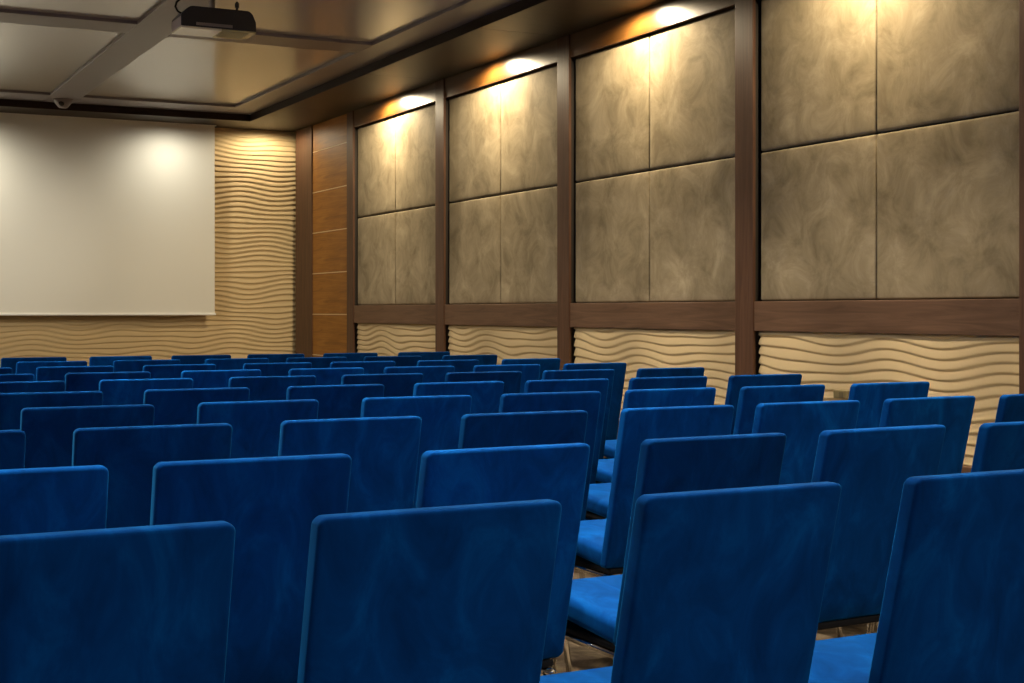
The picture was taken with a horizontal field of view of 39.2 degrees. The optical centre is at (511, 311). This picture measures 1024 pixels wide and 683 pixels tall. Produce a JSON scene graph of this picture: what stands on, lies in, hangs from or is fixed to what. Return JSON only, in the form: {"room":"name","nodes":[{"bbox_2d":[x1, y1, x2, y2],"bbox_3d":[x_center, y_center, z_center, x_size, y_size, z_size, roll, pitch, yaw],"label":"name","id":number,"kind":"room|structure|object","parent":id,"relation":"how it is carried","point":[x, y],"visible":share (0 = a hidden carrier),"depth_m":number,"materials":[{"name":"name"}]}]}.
{"room":"auditorium","nodes":[
{"label":"auditorium","id":0,"kind":"room"},
{"bbox_2d":[0,128,295,366],"bbox_3d":[-7.261,-0.651,16.874,10.100,3.872,0.132,0,0,-27],"label":"wall","id":1,"kind":"structure","parent":0,"point":[255,170],"depth_m":18.67,"materials":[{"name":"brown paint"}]},
{"bbox_2d":[0,112,215,315],"bbox_3d":[-5.597,-1.163,17.419,4.080,2.424,0.044,0,0,-27],"label":"projection screen","id":2,"kind":"object","parent":1,"relation":"hanging from","point":[99,216],"visible":1,"depth_m":17.70,"materials":[{"name":"white fabric"}]},
{"bbox_2d":[0,99,249,128],"bbox_3d":[-7.466,-2.430,16.338,9.029,0.111,0.903,0,0,-27],"label":"trim","id":3,"kind":"structure","parent":1,"relation":"attached to","point":[221,120],"depth_m":17.41,"materials":[{"name":"black"}]},
{"bbox_2d":[0,0,520,114],"bbox_3d":[-2.454,-2.532,7.388,10.100,0.150,21.600,0,0,-27],"label":"ceiling","id":4,"kind":"structure","parent":0,"point":[122,53],"depth_m":13.43,"materials":[{"name":"beige"}]},
{"bbox_2d":[53,98,72,107],"bbox_3d":[-5.200,-2.408,16.647,0.230,0.098,0.230,0,0,-27],"label":"ceiling sensor","id":5,"kind":"object","parent":4,"relation":"attached to","point":[60,102],"visible":1,"depth_m":16.57,"materials":[{"name":"grey plastic"}]},
{"bbox_2d":[172,0,255,39],"bbox_3d":[-2.237,-2.261,10.706,0.588,0.394,0.327,0,0,-27],"label":"ceiling projector","id":6,"kind":"object","parent":4,"relation":"hanging from","point":[210,21],"visible":1,"depth_m":10.60,"materials":[{"name":"black plastic"}]},
{"bbox_2d":[296,0,1023,472],"bbox_3d":[1.982,-0.651,9.580,0.204,3.872,21.500,0,0,-27],"label":"wall","id":7,"kind":"structure","parent":0,"point":[830,193],"depth_m":10.58,"materials":[{"name":"brown"}]},
{"bbox_2d":[234,0,666,131],"bbox_3d":[1.579,-2.430,9.437,0.953,0.111,21.390,0,0,-27],"label":"ceiling","id":8,"kind":"structure","parent":7,"relation":"attached to","point":[520,26],"depth_m":13.38,"materials":[{"name":"black"}]},
{"bbox_2d":[833,390,849,398],"bbox_3d":[2.112,0.530,9.187,0.043,0.054,0.140,0,0,-27],"label":"wall socket","id":9,"kind":"object","parent":7,"relation":"attached to","point":[841,394],"visible":0.89,"depth_m":9.17,"materials":[{"name":"beige plastic"}]},
{"bbox_2d":[541,570,876,675],"bbox_3d":[-2.454,1.335,7.388,10.100,0.100,21.600,0,0,-27],"label":"floor","id":10,"kind":"structure","parent":0,"point":[582,658],"depth_m":5.40,"materials":[{"name":"wood"}]},
{"bbox_2d":[0,367,11,373],"bbox_3d":[-3.248,0.805,8.549,0.446,0.958,0.613,0,0,-27],"label":"chair","id":11,"kind":"object","parent":10,"relation":"on","point":[3,370],"visible":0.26,"depth_m":8.36,"materials":[{"name":"blue fabric"}]},
{"bbox_2d":[0,429,25,469],"bbox_3d":[-1.673,0.805,4.123,0.446,0.958,0.613,0,0,-27],"label":"chair","id":12,"kind":"object","parent":10,"relation":"on","point":[12,442],"visible":0.29,"depth_m":3.95,"materials":[{"name":"blue fabric"}]},
{"bbox_2d":[0,374,33,381],"bbox_3d":[-2.837,0.805,7.698,0.446,0.958,0.613,0,0,-27],"label":"chair","id":13,"kind":"object","parent":10,"relation":"on","point":[3,377],"visible":0.14,"depth_m":7.49,"materials":[{"name":"blue fabric"}]},
{"bbox_2d":[0,381,64,392],"bbox_3d":[-2.435,0.805,6.931,0.446,0.958,0.613,0,0,-27],"label":"chair","id":14,"kind":"object","parent":10,"relation":"on","point":[20,386],"visible":0.13,"depth_m":6.69,"materials":[{"name":"blue fabric"}]},
{"bbox_2d":[1,357,66,373],"bbox_3d":[-3.526,0.805,10.470,0.446,0.958,0.613,0,0,-27],"label":"chair","id":15,"kind":"object","parent":10,"relation":"on","point":[5,362],"visible":0.16,"depth_m":10.16,"materials":[{"name":"blue fabric"}]},
{"bbox_2d":[0,391,102,429],"bbox_3d":[-2.010,0.805,6.063,0.446,0.958,0.613,0,0,-27],"label":"chair","id":16,"kind":"object","parent":10,"relation":"on","point":[11,404],"visible":0.16,"depth_m":5.78,"materials":[{"name":"blue fabric"}]},
{"bbox_2d":[16,361,86,380],"bbox_3d":[-3.140,0.805,9.665,0.446,0.958,0.613,0,0,-27],"label":"chair","id":17,"kind":"object","parent":10,"relation":"on","point":[21,367],"visible":0.13,"depth_m":9.36,"materials":[{"name":"blue fabric"}]},
{"bbox_2d":[0,465,108,535],"bbox_3d":[-1.186,0.805,3.205,0.446,0.958,0.613,0,0,-27],"label":"chair","id":18,"kind":"object","parent":10,"relation":"on","point":[67,498],"visible":0.31,"depth_m":3.00,"materials":[{"name":"blue fabric"}]},
{"bbox_2d":[36,366,113,381],"bbox_3d":[-2.728,0.805,8.813,0.446,0.958,0.613,0,0,-27],"label":"chair","id":19,"kind":"object","parent":10,"relation":"on","point":[57,373],"visible":0.1,"depth_m":8.51,"materials":[{"name":"blue fabric"}]},
{"bbox_2d":[20,404,154,467],"bbox_3d":[-1.586,0.805,5.211,0.446,0.958,0.613,0,0,-27],"label":"chair","id":20,"kind":"object","parent":10,"relation":"on","point":[49,431],"visible":0.16,"depth_m":4.92,"materials":[{"name":"blue fabric"}]},
{"bbox_2d":[65,371,150,391],"bbox_3d":[-2.295,0.805,7.971,0.446,0.958,0.613,0,0,-27],"label":"chair","id":21,"kind":"object","parent":10,"relation":"on","point":[89,381],"visible":0.14,"depth_m":7.67,"materials":[{"name":"blue fabric"}]},
{"bbox_2d":[0,521,234,682],"bbox_3d":[-0.762,0.805,2.390,0.446,0.958,0.613,0,0,-27],"label":"chair","id":22,"kind":"object","parent":10,"relation":"on","point":[137,604],"visible":1,"depth_m":2.16,"materials":[{"name":"blue fabric"}]},
{"bbox_2d":[89,356,151,365],"bbox_3d":[-2.982,0.805,10.744,0.446,0.958,0.613,0,0,-27],"label":"chair","id":23,"kind":"object","parent":10,"relation":"on","point":[95,360],"visible":0.1,"depth_m":10.44,"materials":[{"name":"blue fabric"}]},
{"bbox_2d":[99,378,192,404],"bbox_3d":[-1.893,0.805,7.205,0.446,0.958,0.613,0,0,-26],"label":"chair","id":24,"kind":"object","parent":10,"relation":"on","point":[116,391],"visible":0.18,"depth_m":6.91,"materials":[{"name":"blue fabric"}]},
{"bbox_2d":[113,359,179,371],"bbox_3d":[-2.590,0.805,9.944,0.446,0.958,0.613,0,0,-27],"label":"chair","id":25,"kind":"object","parent":10,"relation":"on","point":[119,365],"visible":0.1,"depth_m":9.65,"materials":[{"name":"blue fabric"}]},
{"bbox_2d":[72,423,231,527],"bbox_3d":[-1.145,0.805,4.358,0.446,0.958,0.613,0,0,-26],"label":"chair","id":26,"kind":"object","parent":10,"relation":"on","point":[130,454],"visible":0.2,"depth_m":4.09,"materials":[{"name":"blue fabric"}]},
{"bbox_2d":[143,364,215,378],"bbox_3d":[-2.173,0.805,9.094,0.446,0.958,0.613,0,0,-27],"label":"chair","id":27,"kind":"object","parent":10,"relation":"on","point":[156,371],"visible":0.15,"depth_m":8.81,"materials":[{"name":"blue fabric"}]},
{"bbox_2d":[143,387,249,424],"bbox_3d":[-1.460,0.805,6.341,0.446,0.958,0.613,0,0,-27],"label":"chair","id":28,"kind":"object","parent":10,"relation":"on","point":[172,406],"visible":0.16,"depth_m":6.06,"materials":[{"name":"blue fabric"}]},
{"bbox_2d":[171,355,230,363],"bbox_3d":[-2.453,0.805,11.014,0.446,0.958,0.613,0,0,-27],"label":"chair","id":29,"kind":"object","parent":10,"relation":"on","point":[184,359],"visible":0.12,"depth_m":10.73,"materials":[{"name":"blue fabric"}]},
{"bbox_2d":[181,369,260,387],"bbox_3d":[-1.743,0.805,8.252,0.446,0.958,0.613,0,0,-27],"label":"chair","id":30,"kind":"object","parent":10,"relation":"on","point":[201,378],"visible":0.09,"depth_m":7.97,"materials":[{"name":"blue fabric"}]},
{"bbox_2d":[205,358,268,369],"bbox_3d":[-2.035,0.805,10.226,0.446,0.958,0.613,0,0,-27],"label":"chair","id":31,"kind":"object","parent":10,"relation":"on","point":[234,363],"visible":0.07,"depth_m":9.95,"materials":[{"name":"blue fabric"}]},
{"bbox_2d":[150,453,351,682],"bbox_3d":[-0.698,0.805,3.456,0.446,0.958,0.613,0,0,-26],"label":"chair","id":32,"kind":"object","parent":10,"relation":"on","point":[271,504],"visible":0.5,"depth_m":3.25,"materials":[{"name":"blue fabric"}]},
{"bbox_2d":[197,399,318,458],"bbox_3d":[-1.048,0.805,5.497,0.446,0.958,0.613,0,0,-27],"label":"chair","id":33,"kind":"object","parent":10,"relation":"on","point":[255,425],"visible":0.14,"depth_m":5.24,"materials":[{"name":"blue fabric"}]},
{"bbox_2d":[228,375,315,400],"bbox_3d":[-1.328,0.805,7.490,0.446,0.958,0.613,0,0,-26],"label":"chair","id":34,"kind":"object","parent":10,"relation":"on","point":[262,388],"visible":0.09,"depth_m":7.22,"materials":[{"name":"blue fabric"}]},
{"bbox_2d":[247,354,304,362],"bbox_3d":[-1.937,0.805,11.275,0.446,0.958,0.613,0,0,-27],"label":"chair","id":35,"kind":"object","parent":10,"relation":"on","point":[273,358],"visible":0.09,"depth_m":11.01,"materials":[{"name":"blue fabric"}]},
{"bbox_2d":[243,362,311,375],"bbox_3d":[-1.614,0.805,9.377,0.446,0.958,0.613,0,0,-27],"label":"chair","id":36,"kind":"object","parent":10,"relation":"on","point":[267,369],"visible":0.11,"depth_m":9.10,"materials":[{"name":"blue fabric"}]},
{"bbox_2d":[286,357,346,367],"bbox_3d":[-1.517,0.805,10.489,0.446,0.958,0.613,0,0,-27],"label":"chair","id":37,"kind":"object","parent":10,"relation":"on","point":[317,362],"visible":0.16,"depth_m":10.23,"materials":[{"name":"blue fabric"}]},
{"bbox_2d":[288,367,363,384],"bbox_3d":[-1.194,0.805,8.529,0.446,0.958,0.613,0,0,-27],"label":"chair","id":38,"kind":"object","parent":10,"relation":"on","point":[324,376],"visible":0.12,"depth_m":8.27,"materials":[{"name":"blue fabric"}]},
{"bbox_2d":[286,384,383,418],"bbox_3d":[-0.906,0.805,6.623,0.446,0.958,0.613,0,0,-27],"label":"chair","id":39,"kind":"object","parent":10,"relation":"on","point":[335,401],"visible":0.13,"depth_m":6.37,"materials":[{"name":"blue fabric"}]},
{"bbox_2d":[278,416,421,512],"bbox_3d":[-0.612,0.805,4.646,0.446,0.958,0.613,0,0,-26],"label":"chair","id":40,"kind":"object","parent":10,"relation":"on","point":[383,452],"visible":0.27,"depth_m":4.43,"materials":[{"name":"blue fabric"}]},
{"bbox_2d":[323,353,377,361],"bbox_3d":[-1.397,0.805,11.549,0.446,0.958,0.613,0,0,-27],"label":"chair","id":41,"kind":"object","parent":10,"relation":"on","point":[351,357],"visible":0.12,"depth_m":11.28,"materials":[{"name":"blue fabric"}]},
{"bbox_2d":[330,361,394,373],"bbox_3d":[-1.101,0.805,9.637,0.446,0.958,0.613,0,0,-27],"label":"chair","id":42,"kind":"object","parent":10,"relation":"on","point":[370,367],"visible":0.09,"depth_m":9.39,"materials":[{"name":"blue fabric"}]},
{"bbox_2d":[341,373,422,396],"bbox_3d":[-0.801,0.805,7.759,0.446,0.958,0.613,0,0,-27],"label":"chair","id":43,"kind":"object","parent":10,"relation":"on","point":[401,384],"visible":0.11,"depth_m":7.52,"materials":[{"name":"blue fabric"}]},
{"bbox_2d":[363,356,421,366],"bbox_3d":[-0.998,0.805,10.751,0.446,0.958,0.613,0,0,-27],"label":"chair","id":44,"kind":"object","parent":10,"relation":"on","point":[400,361],"visible":0.13,"depth_m":10.51,"materials":[{"name":"blue fabric"}]},
{"bbox_2d":[360,395,471,507],"bbox_3d":[-0.488,0.805,5.779,0.446,0.958,0.613,0,0,-26],"label":"chair","id":45,"kind":"object","parent":10,"relation":"on","point":[441,415],"visible":0.12,"depth_m":5.56,"materials":[{"name":"blue fabric"}]},
{"bbox_2d":[383,366,454,382],"bbox_3d":[-0.676,0.805,8.793,0.446,0.958,0.613,0,0,-27],"label":"chair","id":46,"kind":"object","parent":10,"relation":"on","point":[431,374],"visible":0.1,"depth_m":8.55,"materials":[{"name":"blue fabric"}]},
{"bbox_2d":[398,352,449,359],"bbox_3d":[-0.837,0.805,11.832,0.446,0.958,0.613,0,0,-27],"label":"chair","id":47,"kind":"object","parent":10,"relation":"on","point":[425,355],"visible":0.1,"depth_m":11.58,"materials":[{"name":"blue fabric"}]},
{"bbox_2d":[297,499,561,682],"bbox_3d":[-0.249,0.805,2.645,0.446,0.958,0.613,0,0,-28],"label":"chair","id":48,"kind":"object","parent":10,"relation":"on","point":[456,593],"visible":1,"depth_m":2.40,"materials":[{"name":"blue fabric"}]},
{"bbox_2d":[417,359,478,371],"bbox_3d":[-0.555,0.805,9.913,0.446,0.958,0.613,0,0,-27],"label":"chair","id":49,"kind":"object","parent":10,"relation":"on","point":[460,365],"visible":0.13,"depth_m":9.67,"materials":[{"name":"blue fabric"}]},
{"bbox_2d":[413,381,503,413],"bbox_3d":[-0.370,0.805,6.897,0.446,0.958,0.613,0,0,-27],"label":"chair","id":50,"kind":"object","parent":10,"relation":"on","point":[485,395],"visible":0.14,"depth_m":6.67,"materials":[{"name":"blue fabric"}]},
{"bbox_2d":[442,355,496,364],"bbox_3d":[-0.442,0.805,11.032,0.446,0.958,0.613,0,0,-27],"label":"chair","id":51,"kind":"object","parent":10,"relation":"on","point":[483,359],"visible":0.1,"depth_m":10.79,"materials":[{"name":"blue fabric"}]},
{"bbox_2d":[445,371,521,393],"bbox_3d":[-0.278,0.805,8.024,0.446,0.958,0.613,0,0,-27],"label":"chair","id":52,"kind":"object","parent":10,"relation":"on","point":[511,379],"visible":0.16,"depth_m":7.78,"materials":[{"name":"blue fabric"}]},
{"bbox_2d":[416,443,589,674],"bbox_3d":[-0.144,0.805,3.710,0.446,0.958,0.613,0,0,-29],"label":"chair","id":53,"kind":"object","parent":10,"relation":"on","point":[557,472],"visible":0.34,"depth_m":3.49,"materials":[{"name":"blue fabric"}]},
{"bbox_2d":[473,364,539,392],"bbox_3d":[-0.158,0.805,9.054,0.446,0.958,0.613,0,0,-27],"label":"chair","id":54,"kind":"object","parent":10,"relation":"on","point":[529,371],"visible":0.16,"depth_m":8.84,"materials":[{"name":"blue fabric"}]},
{"bbox_2d":[458,410,587,671],"bbox_3d":[-0.081,0.805,4.909,0.446,0.958,0.613,0,0,-27],"label":"chair","id":55,"kind":"object","parent":10,"relation":"on","point":[482,430],"visible":0.17,"depth_m":4.64,"materials":[{"name":"blue fabric"}]},
{"bbox_2d":[501,358,559,379],"bbox_3d":[0.005,0.805,10.197,0.446,0.958,0.613,0,0,-27],"label":"chair","id":56,"kind":"object","parent":10,"relation":"on","point":[545,363],"visible":0.16,"depth_m":9.97,"materials":[{"name":"blue fabric"}]},
{"bbox_2d":[499,391,600,578],"bbox_3d":[0.032,0.805,6.043,0.446,0.958,0.613,0,0,-27],"label":"chair","id":57,"kind":"object","parent":10,"relation":"on","point":[589,401],"visible":0.16,"depth_m":5.81,"materials":[{"name":"blue fabric"}]},
{"bbox_2d":[524,378,608,483],"bbox_3d":[0.137,0.805,7.153,0.446,0.958,0.613,0,0,-28],"label":"chair","id":58,"kind":"object","parent":10,"relation":"on","point":[600,384],"visible":0.12,"depth_m":6.93,"materials":[{"name":"blue fabric"}]},
{"bbox_2d":[542,369,614,458],"bbox_3d":[0.247,0.805,8.290,0.446,0.958,0.613,0,0,-27],"label":"chair","id":59,"kind":"object","parent":10,"relation":"on","point":[608,374],"visible":0.12,"depth_m":8.07,"materials":[{"name":"blue fabric"}]},
{"bbox_2d":[563,362,626,439],"bbox_3d":[0.397,0.805,9.336,0.446,0.958,0.613,0,0,-27],"label":"chair","id":60,"kind":"object","parent":10,"relation":"on","point":[619,368],"visible":0.16,"depth_m":9.18,"materials":[{"name":"blue fabric"}]},
{"bbox_2d":[585,387,715,574],"bbox_3d":[0.539,0.805,6.327,0.446,0.958,0.613,0,0,-28],"label":"chair","id":61,"kind":"object","parent":10,"relation":"on","point":[598,496],"visible":0.16,"depth_m":6.11,"materials":[{"name":"blue fabric"}]},
{"bbox_2d":[595,376,706,483],"bbox_3d":[0.651,0.805,7.413,0.446,0.958,0.613,0,0,-28],"label":"chair","id":62,"kind":"object","parent":10,"relation":"on","point":[605,466],"visible":0.21,"depth_m":7.18,"materials":[{"name":"blue fabric"}]},
{"bbox_2d":[574,405,733,576],"bbox_3d":[0.442,0.805,5.176,0.446,0.958,0.613,0,0,-27],"label":"chair","id":63,"kind":"object","parent":10,"relation":"on","point":[602,543],"visible":0.32,"depth_m":4.91,"materials":[{"name":"blue fabric"}]},
{"bbox_2d":[603,367,704,458],"bbox_3d":[0.792,0.805,8.566,0.446,0.958,0.613,0,0,-27],"label":"chair","id":64,"kind":"object","parent":10,"relation":"on","point":[610,445],"visible":0.16,"depth_m":8.33,"materials":[{"name":"blue fabric"}]},
{"bbox_2d":[551,433,785,669],"bbox_3d":[0.400,0.805,4.015,0.446,0.958,0.613,0,0,-28],"label":"chair","id":65,"kind":"object","parent":10,"relation":"on","point":[679,464],"visible":0.29,"depth_m":3.79,"materials":[{"name":"blue fabric"}]},
{"bbox_2d":[540,481,840,682],"bbox_3d":[0.293,0.805,2.903,0.446,0.958,0.613,0,0,-28],"label":"chair","id":66,"kind":"object","parent":10,"relation":"on","point":[727,585],"visible":0.96,"depth_m":2.66,"materials":[{"name":"blue fabric"}]},
{"bbox_2d":[725,374,801,434],"bbox_3d":[1.183,0.805,7.683,0.446,0.958,0.613,0,0,-27],"label":"chair","id":67,"kind":"object","parent":10,"relation":"on","point":[735,382],"visible":0.13,"depth_m":7.37,"materials":[{"name":"blue fabric"}]},
{"bbox_2d":[733,384,824,434],"bbox_3d":[1.063,0.805,6.580,0.446,0.958,0.613,0,0,-28],"label":"chair","id":68,"kind":"object","parent":10,"relation":"on","point":[750,397],"visible":0.12,"depth_m":6.27,"materials":[{"name":"blue fabric"}]},
{"bbox_2d":[752,400,859,637],"bbox_3d":[0.946,0.805,5.446,0.446,0.958,0.613,0,0,-27],"label":"chair","id":69,"kind":"object","parent":10,"relation":"on","point":[802,423],"visible":0.16,"depth_m":5.19,"materials":[{"name":"blue fabric"}]},
{"bbox_2d":[811,424,945,629],"bbox_3d":[0.908,0.805,4.286,0.446,0.958,0.613,0,0,-29],"label":"chair","id":70,"kind":"object","parent":10,"relation":"on","point":[871,466],"visible":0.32,"depth_m":4.06,"materials":[{"name":"blue fabric"}]},
{"bbox_2d":[848,381,929,428],"bbox_3d":[1.607,0.805,6.843,0.446,0.958,0.613,0,0,-28],"label":"chair","id":71,"kind":"object","parent":10,"relation":"on","point":[871,397],"visible":0.13,"depth_m":6.55,"materials":[{"name":"blue fabric"}]},
{"bbox_2d":[808,469,1023,682],"bbox_3d":[0.852,0.805,3.180,0.446,0.958,0.613,0,0,-27],"label":"chair","id":72,"kind":"object","parent":10,"relation":"on","point":[952,609],"visible":0.8,"depth_m":2.92,"materials":[{"name":"blue fabric"}]},
{"bbox_2d":[876,396,975,629],"bbox_3d":[1.455,0.805,5.715,0.446,0.958,0.613,0,0,-29],"label":"chair","id":73,"kind":"object","parent":10,"relation":"on","point":[955,413],"visible":0.12,"depth_m":5.50,"materials":[{"name":"blue fabric"}]},
{"bbox_2d":[866,421,1023,633],"bbox_3d":[1.445,0.805,4.539,0.446,0.958,0.613,0,0,-27],"label":"chair","id":74,"kind":"object","parent":10,"relation":"on","point":[999,445],"visible":0.06,"depth_m":4.21,"materials":[{"name":"blue fabric"}]},
{"bbox_2d":[995,394,1023,422],"bbox_3d":[1.994,0.805,5.979,0.446,0.958,0.613,0,0,-27],"label":"chair","id":75,"kind":"object","parent":10,"relation":"on","point":[1010,408],"visible":0.15,"depth_m":5.64,"materials":[{"name":"blue fabric"}]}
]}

